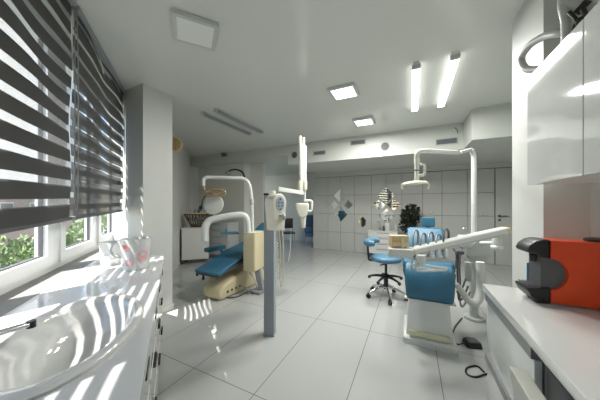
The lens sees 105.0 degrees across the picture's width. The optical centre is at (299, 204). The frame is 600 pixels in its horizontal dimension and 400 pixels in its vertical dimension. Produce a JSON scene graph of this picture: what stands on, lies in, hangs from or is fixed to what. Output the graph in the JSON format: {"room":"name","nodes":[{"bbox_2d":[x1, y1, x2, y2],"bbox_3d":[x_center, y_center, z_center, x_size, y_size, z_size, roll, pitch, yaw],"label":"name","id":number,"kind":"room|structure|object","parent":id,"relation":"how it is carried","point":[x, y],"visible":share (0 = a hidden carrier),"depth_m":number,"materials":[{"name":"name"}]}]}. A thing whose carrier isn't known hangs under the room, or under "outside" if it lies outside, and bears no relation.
{"room":"dental clinic","nodes":[
{"label":"dental clinic","id":0,"kind":"room"},
{"bbox_2d":[27,0,122,105],"bbox_3d":[-1.089,-1.323,0.281,0.270,0.155,6.060,0,0,-26],"label":"lintel","id":1,"kind":"object","parent":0,"point":[45,2],"depth_m":1.76,"materials":[{"name":"white paint"}]},
{"bbox_2d":[113,83,171,306],"bbox_3d":[-2.014,-0.033,2.944,0.645,2.735,0.360,0,0,26],"label":"wall","id":2,"kind":"structure","parent":0,"point":[147,211],"depth_m":2.77,"materials":[{"name":"white paint"}]},
{"bbox_2d":[162,303,173,312],"bbox_3d":[-2.014,1.300,2.944,0.665,0.070,0.380,0,0,26],"label":"baseboard","id":3,"kind":"structure","parent":2,"relation":"attached to","point":[170,306],"depth_m":2.90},
{"bbox_2d":[172,132,189,273],"bbox_3d":[-2.673,-0.033,4.847,0.150,2.735,3.925,0,0,-19],"label":"wall","id":4,"kind":"structure","parent":0,"point":[180,159],"depth_m":5.14,"materials":[{"name":"white paint"}]},
{"bbox_2d":[172,136,182,151],"bbox_3d":[-2.214,-1.065,4.036,0.280,0.280,0.030,0,0,-20],"label":"clock","id":5,"kind":"object","parent":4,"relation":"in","point":[177,144],"visible":0.63,"depth_m":4.04,"materials":[{"name":"brown wood"}]},
{"bbox_2d":[225,169,244,176],"bbox_3d":[-1.517,-0.767,5.482,0.159,0.171,0.615,0,0,38],"label":"lamp","id":6,"kind":"object","parent":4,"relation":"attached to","point":[228,171],"visible":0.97,"depth_m":5.36,"materials":[{"name":"black plastic"}]},
{"bbox_2d":[190,158,197,218],"bbox_3d":[-3.213,-0.482,7.063,0.150,1.835,0.900,0,0,26],"label":"wall","id":7,"kind":"structure","parent":0,"point":[193,170],"depth_m":6.91,"materials":[{"name":"white paint"}]},
{"bbox_2d":[198,163,249,242],"bbox_3d":[-2.273,0.035,6.801,1.770,2.600,0.250,0,0,26],"label":"wall","id":8,"kind":"structure","parent":0,"point":[236,198],"depth_m":6.51,"materials":[{"name":"white paint"}]},
{"bbox_2d":[191,145,311,175],"bbox_3d":[-1.095,-1.282,7.480,3.295,0.255,3.060,0,0,26],"label":"trim","id":9,"kind":"structure","parent":8,"relation":"attached to","point":[275,159],"depth_m":6.25,"materials":[{"name":"grey paint"}]},
{"bbox_2d":[250,163,265,229],"bbox_3d":[-1.193,0.035,6.482,0.450,2.600,0.120,0,0,26],"label":"wall","id":10,"kind":"structure","parent":0,"point":[257,171],"depth_m":6.40,"materials":[{"name":"white paint"}]},
{"bbox_2d":[266,173,312,241],"bbox_3d":[-0.382,0.035,8.829,3.400,2.600,0.150,0,0,26],"label":"wall","id":11,"kind":"structure","parent":0,"point":[285,181],"depth_m":8.68,"materials":[{"name":"white paint"}]},
{"bbox_2d":[76,0,524,157],"bbox_3d":[-0.190,-1.450,3.214,8.950,0.100,10.383,0,0,26],"label":"ceiling","id":12,"kind":"structure","parent":0,"point":[272,66],"depth_m":2.23,"materials":[{"name":"white paint"}]},
{"bbox_2d":[171,8,218,51],"bbox_3d":[-0.836,-1.381,1.840,0.320,0.033,0.320,0,0,-26],"label":"recessed light","id":13,"kind":"object","parent":12,"relation":"in","point":[189,29],"visible":1,"depth_m":1.80,"materials":[{"name":"grey plastic"}]},
{"bbox_2d":[176,17,213,48],"bbox_3d":[-0.836,-1.379,1.840,0.260,0.022,0.260,0,0,-26],"label":"diffuser","id":14,"kind":"object","parent":13,"relation":"attached to","point":[188,31],"depth_m":1.83,"materials":[{"name":"white plastic"}]},
{"bbox_2d":[201,111,250,135],"bbox_3d":[-1.213,-1.371,3.946,0.060,0.056,1.140,0,0,26],"label":"lamp","id":15,"kind":"object","parent":12,"relation":"attached to","point":[207,115],"visible":1,"depth_m":3.82,"materials":[{"name":"grey metal"}]},
{"bbox_2d":[214,108,262,133],"bbox_3d":[-0.968,-1.371,3.828,0.060,0.056,1.160,0,0,26],"label":"lamp","id":16,"kind":"object","parent":12,"relation":"attached to","point":[216,110],"visible":1,"depth_m":3.69,"materials":[{"name":"grey metal"}]},
{"bbox_2d":[327,82,359,100],"bbox_3d":[0.540,-1.381,2.820,0.320,0.033,0.320,0,0,26],"label":"recessed light","id":17,"kind":"object","parent":12,"relation":"in","point":[349,90],"visible":1,"depth_m":2.77,"materials":[{"name":"grey plastic"}]},
{"bbox_2d":[331,86,356,99],"bbox_3d":[0.540,-1.379,2.820,0.260,0.022,0.260,0,0,26],"label":"diffuser","id":18,"kind":"object","parent":17,"relation":"attached to","point":[347,92],"depth_m":2.82,"materials":[{"name":"white plastic"}]},
{"bbox_2d":[352,116,374,126],"bbox_3d":[1.062,-1.381,3.820,0.320,0.033,0.320,0,0,26],"label":"recessed light","id":19,"kind":"object","parent":12,"relation":"in","point":[364,121],"visible":1,"depth_m":3.77,"materials":[{"name":"grey plastic"}]},
{"bbox_2d":[354,119,372,125],"bbox_3d":[1.062,-1.379,3.820,0.260,0.022,0.260,0,0,26],"label":"diffuser","id":20,"kind":"object","parent":19,"relation":"attached to","point":[358,122],"depth_m":3.81,"materials":[{"name":"white plastic"}]},
{"bbox_2d":[412,61,420,112],"bbox_3d":[1.401,-1.371,2.794,0.080,0.056,1.210,0,0,26],"label":"lamp","id":21,"kind":"object","parent":12,"relation":"attached to","point":[416,67],"visible":1,"depth_m":2.56,"materials":[{"name":"white plastic"}]},
{"bbox_2d":[437,51,460,108],"bbox_3d":[1.687,-1.371,2.649,0.080,0.056,1.220,0,0,26],"label":"lamp","id":22,"kind":"object","parent":12,"relation":"attached to","point":[454,59],"visible":1,"depth_m":2.42,"materials":[{"name":"white plastic"}]},
{"bbox_2d":[157,239,511,399],"bbox_3d":[-0.190,1.385,3.214,8.950,0.100,10.383,0,0,26],"label":"floor","id":23,"kind":"structure","parent":0,"point":[331,341],"depth_m":2.22,"materials":[{"name":"white tile"}]},
{"bbox_2d":[142,352,149,399],"bbox_3d":[-0.720,0.939,0.702,0.432,0.793,0.502,0,0,-29],"label":"base cabinet","id":24,"kind":"object","parent":23,"relation":"on","point":[146,392],"visible":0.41,"depth_m":0.86,"materials":[{"name":"white laminate"}]},
{"bbox_2d":[149,308,156,399],"bbox_3d":[-0.947,0.939,1.113,0.432,0.793,0.402,0,0,-29],"label":"base cabinet","id":25,"kind":"object","parent":23,"relation":"on","point":[153,353],"visible":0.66,"depth_m":1.18,"materials":[{"name":"white laminate"}]},
{"bbox_2d":[156,284,160,397],"bbox_3d":[-1.151,0.939,1.480,0.432,0.793,0.402,0,0,-29],"label":"base cabinet","id":26,"kind":"object","parent":23,"relation":"on","point":[158,319],"visible":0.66,"depth_m":1.54,"materials":[{"name":"white laminate"}]},
{"bbox_2d":[159,270,162,352],"bbox_3d":[-1.352,0.939,1.844,0.432,0.793,0.392,0,0,-29],"label":"base cabinet","id":27,"kind":"object","parent":23,"relation":"on","point":[161,298],"visible":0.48,"depth_m":1.91,"materials":[{"name":"white laminate"}]},
{"bbox_2d":[181,226,209,263],"bbox_3d":[-2.438,0.926,5.403,0.580,0.818,0.458,0,0,-19],"label":"storage cabinet","id":28,"kind":"object","parent":23,"relation":"on","point":[193,247],"visible":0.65,"depth_m":5.19,"materials":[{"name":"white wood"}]},
{"bbox_2d":[184,213,212,226],"bbox_3d":[-2.388,0.362,5.430,0.682,0.316,0.502,0,0,0],"label":"wicker basket","id":29,"kind":"object","parent":28,"relation":"on","point":[207,214],"visible":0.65,"depth_m":5.28,"materials":[{"name":"brown wicker"}]},
{"bbox_2d":[209,221,238,257],"bbox_3d":[-1.978,0.886,5.892,0.680,0.898,0.458,0,0,21],"label":"base cabinet","id":30,"kind":"object","parent":23,"relation":"on","point":[216,238],"visible":0.56,"depth_m":5.70,"materials":[{"name":"white laminate"}]},
{"bbox_2d":[195,223,263,299],"bbox_3d":[-0.965,0.788,3.988,0.640,1.095,1.793,0,0,26],"label":"dental chair","id":31,"kind":"object","parent":23,"relation":"on","point":[229,278],"visible":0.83,"depth_m":3.40,"materials":[{"name":"blue leather"}]},
{"bbox_2d":[199,175,263,297],"bbox_3d":[-1.003,0.450,3.493,0.991,1.769,0.450,0,0,-10],"label":"dental unit","id":32,"kind":"object","parent":23,"relation":"on","point":[253,240],"visible":0.98,"depth_m":3.36,"materials":[{"name":"beige plastic"}]},
{"bbox_2d":[220,229,238,234],"bbox_3d":[-1.086,0.407,3.550,0.253,0.073,0.260,0,0,-23],"label":"armrest","id":33,"kind":"object","parent":32,"relation":"on","point":[229,232],"depth_m":3.52,"materials":[{"name":"blue fabric"}]},
{"bbox_2d":[280,218,294,247],"bbox_3d":[-0.398,0.885,7.305,0.420,0.900,0.430,0,0,-11],"label":"chair","id":34,"kind":"object","parent":23,"relation":"on","point":[289,221],"visible":0.74,"depth_m":7.48,"materials":[{"name":"black plastic"}]},
{"bbox_2d":[263,136,312,336],"bbox_3d":[-0.119,0.188,2.722,0.293,2.295,1.191,0,0,18],"label":"machine","id":35,"kind":"object","parent":23,"relation":"on","point":[274,203],"visible":1,"depth_m":2.34,"materials":[{"name":"grey paint"}]},
{"bbox_2d":[304,215,312,245],"bbox_3d":[0.393,0.840,7.731,0.500,0.990,0.465,0,0,0],"label":"chair","id":36,"kind":"object","parent":23,"relation":"on","point":[309,218],"visible":0.44,"depth_m":7.79,"materials":[{"name":"blue plastic"}]},
{"bbox_2d":[368,229,398,256],"bbox_3d":[2.149,0.996,5.939,0.720,0.678,0.418,0,0,26],"label":"base cabinet","id":37,"kind":"object","parent":23,"relation":"on","point":[382,246],"visible":0.57,"depth_m":5.78,"materials":[{"name":"white laminate"}]},
{"bbox_2d":[385,219,389,230],"bbox_3d":[2.245,0.511,5.902,0.140,0.292,0.140,0,0,26],"label":"bottle","id":38,"kind":"object","parent":37,"relation":"on","point":[387,225],"visible":0.98,"depth_m":5.85,"materials":[{"name":"white plastic"}]},
{"bbox_2d":[364,237,407,304],"bbox_3d":[1.224,0.912,3.327,0.595,0.845,0.576,0,0,0],"label":"stool","id":39,"kind":"object","parent":23,"relation":"on","point":[383,258],"visible":0.94,"depth_m":3.28,"materials":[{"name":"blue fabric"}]},
{"bbox_2d":[398,204,421,232],"bbox_3d":[2.697,0.643,5.615,0.491,1.384,0.544,0,0,-31],"label":"potted plant","id":40,"kind":"object","parent":23,"relation":"on","point":[413,220],"visible":0.7,"depth_m":5.55,"materials":[{"name":"green plant"}]},
{"bbox_2d":[403,217,463,354],"bbox_3d":[1.432,0.744,2.507,0.555,1.182,0.936,0,0,26],"label":"dental chair","id":41,"kind":"object","parent":23,"relation":"on","point":[430,296],"visible":0.84,"depth_m":2.18,"materials":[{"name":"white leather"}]},
{"bbox_2d":[388,148,510,322],"bbox_3d":[1.551,0.335,2.286,1.613,2.000,0.625,0,0,-28],"label":"dental unit","id":42,"kind":"object","parent":23,"relation":"on","point":[477,247],"visible":1,"depth_m":2.36,"materials":[{"name":"white plastic"}]},
{"bbox_2d":[389,235,408,247],"bbox_3d":[0.899,0.353,2.098,0.150,0.155,0.095,0,0,6],"label":"tissue box","id":43,"kind":"object","parent":42,"relation":"on","point":[402,241],"visible":0.8,"depth_m":2.06,"materials":[{"name":"brown wood"}]},
{"bbox_2d":[388,246,454,271],"bbox_3d":[1.075,0.472,2.059,0.538,0.178,0.386,0,0,26],"label":"tray","id":44,"kind":"object","parent":42,"relation":"on","point":[417,253],"depth_m":1.99,"materials":[{"name":"white plastic"}]},
{"bbox_2d":[401,149,460,188],"bbox_3d":[1.411,-0.384,2.454,0.591,0.455,0.619,0,0,26],"label":"lamp","id":45,"kind":"object","parent":42,"relation":"attached to","point":[417,163],"depth_m":2.34,"materials":[{"name":"grey plastic"}]},
{"bbox_2d":[464,261,471,281],"bbox_3d":[1.826,0.723,2.500,0.070,0.206,0.070,0,0,26],"label":"cup","id":46,"kind":"object","parent":42,"relation":"on","point":[467,265],"depth_m":2.48,"materials":[{"name":"grey plastic"}]},
{"bbox_2d":[453,318,482,349],"bbox_3d":[1.686,1.301,2.440,0.228,0.070,0.657,0,0,21],"label":"foot pedal","id":47,"kind":"object","parent":23,"relation":"on","point":[469,342],"visible":0.79,"depth_m":2.15,"materials":[{"name":"black plastic"}]},
{"bbox_2d":[465,365,486,377],"bbox_3d":[1.429,1.329,1.840,0.249,0.014,0.132,0,0,-3],"label":"power cable","id":48,"kind":"object","parent":23,"relation":"on","point":[470,366],"visible":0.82,"depth_m":1.83,"materials":[{"name":"black plastic"}]},
{"bbox_2d":[485,293,546,399],"bbox_3d":[1.196,0.924,1.004,0.486,0.819,0.586,0,0,26],"label":"base cabinet","id":49,"kind":"object","parent":23,"relation":"on","point":[506,347],"visible":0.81,"depth_m":1.10,"materials":[{"name":"white laminate"}]},
{"bbox_2d":[509,356,574,399],"bbox_3d":[0.895,0.924,0.480,0.570,0.819,0.601,0,0,26],"label":"base cabinet","id":50,"kind":"object","parent":23,"relation":"on","point":[524,387],"visible":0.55,"depth_m":0.75,"materials":[{"name":"white laminate"}]},
{"bbox_3d":[0.664,0.924,-0.092,0.486,0.819,0.611,0,0,26],"label":"base cabinet","id":51,"kind":"object","parent":23,"relation":"on","visible":0},
{"bbox_2d":[482,284,599,399],"bbox_3d":[0.732,0.493,0.053,0.500,0.036,2.735,0,0,26],"label":"countertop","id":52,"kind":"structure","parent":51,"relation":"on","point":[566,338],"depth_m":0.85,"materials":[{"name":"white laminate"}]},
{"bbox_2d":[527,263,528,280],"bbox_3d":[1.254,0.393,1.242,0.045,0.160,0.004,0,0,20],"label":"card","id":53,"kind":"object","parent":52,"relation":"on","point":[527,263],"visible":0.21,"depth_m":1.25,"materials":[{"name":"blue"}]},
{"bbox_2d":[515,237,599,309],"bbox_3d":[1.342,0.314,1.101,0.446,0.322,0.130,0,0,21],"label":"coffee machine","id":54,"kind":"object","parent":52,"relation":"on","point":[561,271],"visible":1,"depth_m":1.08,"materials":[{"name":"red plastic"},{"name":"dark grey plastic"}]},
{"bbox_2d":[515,279,549,303],"bbox_3d":[1.173,0.432,1.165,0.095,0.078,0.128,0,0,26],"label":"drip tray","id":55,"kind":"object","parent":54,"relation":"on","point":[536,290],"depth_m":1.12,"materials":[{"name":"grey plastic"}]},
{"bbox_2d":[313,162,511,263],"bbox_3d":[2.901,0.085,6.003,5.425,2.500,0.245,0,0,26],"label":"wall","id":56,"kind":"structure","parent":0,"point":[448,196],"depth_m":6.04,"materials":[{"name":"grey tile"}]},
{"bbox_2d":[291,151,297,158],"bbox_3d":[-0.130,-1.154,5.303,0.170,0.170,0.013,0,0,26],"label":"round speaker","id":57,"kind":"object","parent":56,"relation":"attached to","point":[294,154],"visible":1,"depth_m":5.30},
{"bbox_2d":[313,150,325,155],"bbox_3d":[0.425,-1.139,5.034,0.291,0.100,0.012,0,0,26],"label":"air vent","id":58,"kind":"object","parent":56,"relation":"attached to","point":[321,152],"visible":1,"depth_m":5.03,"materials":[{"name":"grey plastic"}]},
{"bbox_2d":[330,201,337,208],"bbox_3d":[1.010,0.000,6.785,0.268,0.278,0.008,0,0,26],"label":"tile","id":59,"kind":"structure","parent":56,"relation":"attached to","point":[333,204],"depth_m":6.78,"materials":[{"name":"white tile"}]},
{"bbox_2d":[334,188,346,202],"bbox_3d":[1.179,-0.268,6.703,0.398,0.428,0.008,0,0,26],"label":"tile","id":60,"kind":"structure","parent":56,"relation":"attached to","point":[340,195],"depth_m":6.70,"materials":[{"name":"white tile"}]},
{"bbox_2d":[335,207,347,220],"bbox_3d":[1.192,0.268,6.697,0.398,0.428,0.008,0,0,26],"label":"tile","id":61,"kind":"structure","parent":56,"relation":"attached to","point":[340,214],"depth_m":6.69,"materials":[{"name":"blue tile"}]},
{"bbox_2d":[344,200,352,208],"bbox_3d":[1.385,-0.006,6.603,0.268,0.278,0.008,0,0,26],"label":"tile","id":62,"kind":"structure","parent":56,"relation":"attached to","point":[348,204],"depth_m":6.60,"materials":[{"name":"white tile"}]},
{"bbox_2d":[350,139,365,145],"bbox_3d":[1.176,-1.270,4.669,0.311,0.110,0.012,0,0,26],"label":"air vent","id":63,"kind":"object","parent":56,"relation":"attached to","point":[360,141],"visible":1,"depth_m":4.67,"materials":[{"name":"grey plastic"}]},
{"bbox_2d":[358,217,367,226],"bbox_3d":[1.753,0.475,6.425,0.298,0.298,0.008,0,0,26],"label":"tile","id":64,"kind":"structure","parent":56,"relation":"attached to","point":[362,221],"depth_m":6.42,"materials":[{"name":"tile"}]},
{"bbox_2d":[288,123,462,173],"bbox_3d":[1.914,-1.177,6.019,3.395,0.465,3.060,0,0,26],"label":"soffit","id":65,"kind":"structure","parent":56,"relation":"attached to","point":[340,157],"depth_m":4.71,"materials":[{"name":"grey paint"}]},
{"bbox_2d":[372,200,385,210],"bbox_3d":[2.132,0.005,6.241,0.378,0.298,0.008,0,0,26],"label":"tile","id":66,"kind":"structure","parent":56,"relation":"attached to","point":[378,204],"depth_m":6.24,"materials":[{"name":"white tile"}]},
{"bbox_2d":[380,142,389,150],"bbox_3d":[1.641,-1.131,4.443,0.170,0.170,0.013,0,0,26],"label":"round speaker","id":67,"kind":"object","parent":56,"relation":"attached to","point":[384,146],"visible":1,"depth_m":4.44},
{"bbox_2d":[381,143,388,149],"bbox_3d":[1.642,-1.131,4.445,0.141,0.141,0.009,0,0,26],"label":"grille","id":68,"kind":"object","parent":67,"relation":"attached to","point":[384,146],"depth_m":4.44,"materials":[{"name":"grey plastic"}]},
{"bbox_2d":[377,188,394,203],"bbox_3d":[2.302,-0.252,6.158,0.448,0.448,0.008,0,0,26],"label":"tile","id":69,"kind":"structure","parent":56,"relation":"attached to","point":[386,195],"depth_m":6.15,"materials":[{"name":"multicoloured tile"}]},
{"bbox_2d":[378,209,395,222],"bbox_3d":[2.325,0.289,6.147,0.448,0.398,0.008,0,0,26],"label":"tile","id":70,"kind":"structure","parent":56,"relation":"attached to","point":[386,214],"depth_m":6.15,"materials":[{"name":"white tile"}]},
{"bbox_2d":[386,199,400,209],"bbox_3d":[2.472,-0.011,6.075,0.378,0.298,0.008,0,0,26],"label":"tile","id":71,"kind":"structure","parent":56,"relation":"attached to","point":[393,204],"depth_m":6.07,"materials":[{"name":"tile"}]},
{"bbox_2d":[436,137,457,145],"bbox_3d":[2.550,-1.106,4.002,0.331,0.115,0.012,0,0,26],"label":"air vent","id":72,"kind":"object","parent":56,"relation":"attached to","point":[453,140],"visible":1,"depth_m":4.00,"materials":[{"name":"grey plastic"}]},
{"bbox_2d":[448,103,511,165],"bbox_3d":[4.209,-1.177,4.559,2.010,0.466,3.680,0,0,26],"label":"soffit","id":73,"kind":"structure","parent":56,"relation":"attached to","point":[487,130],"depth_m":3.34,"materials":[{"name":"grey paint"}]},
{"bbox_2d":[495,168,511,265],"bbox_3d":[4.773,0.255,4.954,0.880,2.150,0.094,0,0,26],"label":"door","id":74,"kind":"structure","parent":56,"relation":"in","point":[503,176],"depth_m":5.08,"materials":[{"name":"grey wood"}]},
{"bbox_2d":[512,0,589,287],"bbox_3d":[2.516,-0.033,1.096,2.170,2.735,0.470,0,0,26],"label":"wall","id":75,"kind":"structure","parent":0,"point":[559,211],"depth_m":1.48,"materials":[{"name":"white paint"}]},
{"bbox_2d":[590,0,599,236],"bbox_3d":[0.772,-0.033,-0.619,0.150,2.735,4.160,0,0,26],"label":"wall","id":76,"kind":"structure","parent":0,"point":[594,187],"depth_m":1.24,"materials":[{"name":"white paint"}]},
{"bbox_2d":[527,19,599,184],"bbox_3d":[1.329,-0.417,1.041,0.289,0.605,0.475,0,0,26],"label":"upper cabinet","id":77,"kind":"object","parent":76,"relation":"attached to","point":[555,90],"visible":0.88,"depth_m":1.04,"materials":[{"name":"white laminate"}]},
{"bbox_2d":[559,0,596,30],"bbox_3d":[1.297,-0.853,0.960,0.226,0.267,0.260,0,0,26],"label":"motor","id":78,"kind":"object","parent":77,"relation":"on","point":[577,7],"visible":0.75,"depth_m":1.05,"materials":[{"name":"grey plastic"}]},
{"bbox_2d":[517,0,571,72],"bbox_3d":[1.356,-0.875,1.266,0.102,0.288,0.419,0,0,21],"label":"air duct","id":79,"kind":"object","parent":78,"relation":"attached to","point":[564,30],"visible":0.81,"depth_m":1.20,"materials":[{"name":"grey plastic"}]},
{"bbox_2d":[584,1,599,174],"bbox_3d":[1.097,-0.417,0.565,0.289,0.605,0.574,0,0,26],"label":"upper cabinet","id":80,"kind":"object","parent":76,"relation":"attached to","point":[592,19],"visible":1,"depth_m":0.84,"materials":[{"name":"white laminate"}]},
{"bbox_3d":[-1.093,0.913,0.279,4.929,0.845,3.944,0,0,26],"label":"wall","id":81,"kind":"structure","parent":0,"visible":0},
{"bbox_2d":[0,0,54,294],"bbox_3d":[-1.646,-0.386,1.305,0.085,1.718,0.830,0,0,-26],"label":"window","id":82,"kind":"structure","parent":81,"relation":"in","point":[13,276],"depth_m":1.56,"materials":[{"name":"white plastic"}]},
{"bbox_2d":[0,0,78,233],"bbox_3d":[-1.236,-0.625,0.924,0.073,1.543,1.425,0,0,-26],"label":"zebra blind","id":83,"kind":"object","parent":82,"relation":"attached to","point":[19,218],"visible":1,"depth_m":1.19,"materials":[{"name":"grey fabric"}]},
{"bbox_2d":[0,248,99,316],"bbox_3d":[-1.046,0.481,0.291,0.195,0.017,6.040,0,0,-26],"label":"windowsill","id":84,"kind":"structure","parent":81,"relation":"on","point":[14,298],"depth_m":1.39,"materials":[{"name":"stone"}]},
{"bbox_2d":[55,37,94,268],"bbox_3d":[-2.001,-0.386,2.056,0.105,1.718,0.830,0,0,-26],"label":"window","id":85,"kind":"structure","parent":81,"relation":"in","point":[64,254],"depth_m":1.81,"materials":[{"name":"white plastic"}]},
{"bbox_2d":[69,5,125,219],"bbox_3d":[-1.853,-0.647,2.189,0.073,1.498,1.320,0,0,-26],"label":"zebra blind","id":86,"kind":"object","parent":85,"relation":"attached to","point":[95,199],"visible":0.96,"depth_m":1.94,"materials":[{"name":"grey fabric"}]},
{"bbox_2d":[0,254,163,399],"bbox_3d":[-0.933,0.552,1.033,0.673,0.189,3.622,0,0,-26],"label":"countertop","id":87,"kind":"structure","parent":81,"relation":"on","point":[91,338],"depth_m":0.93,"materials":[{"name":"white stone"}]},
{"bbox_2d":[0,319,36,335],"bbox_3d":[-1.016,0.423,0.711,0.117,0.105,0.253,0,0,8],"label":"tap","id":88,"kind":"object","parent":87,"relation":"on","point":[32,323],"visible":1,"depth_m":0.79,"materials":[{"name":"silver metal"}]},
{"bbox_2d":[0,294,142,399],"bbox_3d":[-0.846,0.550,0.856,0.421,0.185,0.723,0,0,-28],"label":"washbasin","id":89,"kind":"object","parent":87,"relation":"in","point":[69,343],"depth_m":0.90,"materials":[{"name":"white ceramic"}]},
{"bbox_2d":[99,240,120,265],"bbox_3d":[-1.498,0.385,1.861,0.199,0.180,0.156,0,0,-34],"label":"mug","id":90,"kind":"object","parent":87,"relation":"on","point":[106,259],"visible":0.57,"depth_m":1.79,"materials":[{"name":"white ceramic"}]},
{"bbox_2d":[108,236,151,270],"bbox_3d":[-1.242,0.362,1.718,0.200,0.225,0.231,0,0,17],"label":"mug","id":91,"kind":"object","parent":87,"relation":"on","point":[135,252],"visible":1,"depth_m":1.66,"materials":[{"name":"clear glass"},{"name":"red decoration"}]},
{"bbox_2d":[137,250,147,261],"bbox_3d":[-1.161,0.375,1.695,0.072,0.084,0.038,0,0,-36],"label":"print","id":92,"kind":"object","parent":91,"relation":"attached to","point":[142,255],"depth_m":1.69,"materials":[{"name":"pink"}]},
{"bbox_2d":[95,95,112,249],"bbox_3d":[-2.354,-0.386,2.757,0.085,1.718,0.740,0,0,-26],"label":"window","id":93,"kind":"structure","parent":81,"relation":"in","point":[108,236],"depth_m":2.60,"materials":[{"name":"white plastic"}]},
{"label":"outside","id":94,"kind":"structure","parent":0,"visible":0},
{"bbox_3d":[-20.175,4.885,4.238,90.000,0.100,90.000,0,0,26],"label":"ground","id":95,"kind":"structure","parent":94,"visible":0},
{"bbox_2d":[0,233,33,268],"bbox_3d":[-11.240,2.997,8.983,3.812,3.689,3.883,0,0,26],"label":"tree","id":96,"kind":"object","parent":95,"relation":"on","point":[25,252],"visible":0.2,"depth_m":8.86,"materials":[{"name":"green plant"}]},
{"bbox_2d":[0,195,76,265],"bbox_3d":[-22.612,1.915,15.899,6.500,5.840,15.500,0,0,-26],"label":"building","id":97,"kind":"structure","parent":95,"relation":"on","point":[4,203],"depth_m":15.65,"materials":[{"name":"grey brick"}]},
{"bbox_2d":[0,17,81,231],"bbox_3d":[-30.756,-8.285,27.000,6.500,26.240,6.500,0,0,-26],"label":"building","id":98,"kind":"structure","parent":95,"relation":"on","point":[4,174],"depth_m":24.25,"materials":[{"name":"white paint"}]},
{"bbox_2d":[9,224,103,260],"bbox_3d":[-11.005,2.880,11.015,3.740,3.924,3.692,0,0,26],"label":"tree","id":99,"kind":"object","parent":95,"relation":"on","point":[68,235],"visible":0.05,"depth_m":10.37,"materials":[{"name":"green plant"}]},
{"bbox_2d":[66,214,106,245],"bbox_3d":[-10.202,2.584,12.024,3.109,4.515,3.103,0,0,26],"label":"tree","id":100,"kind":"object","parent":95,"relation":"on","point":[77,223],"visible":0.09,"depth_m":11.05,"materials":[{"name":"green plant"}]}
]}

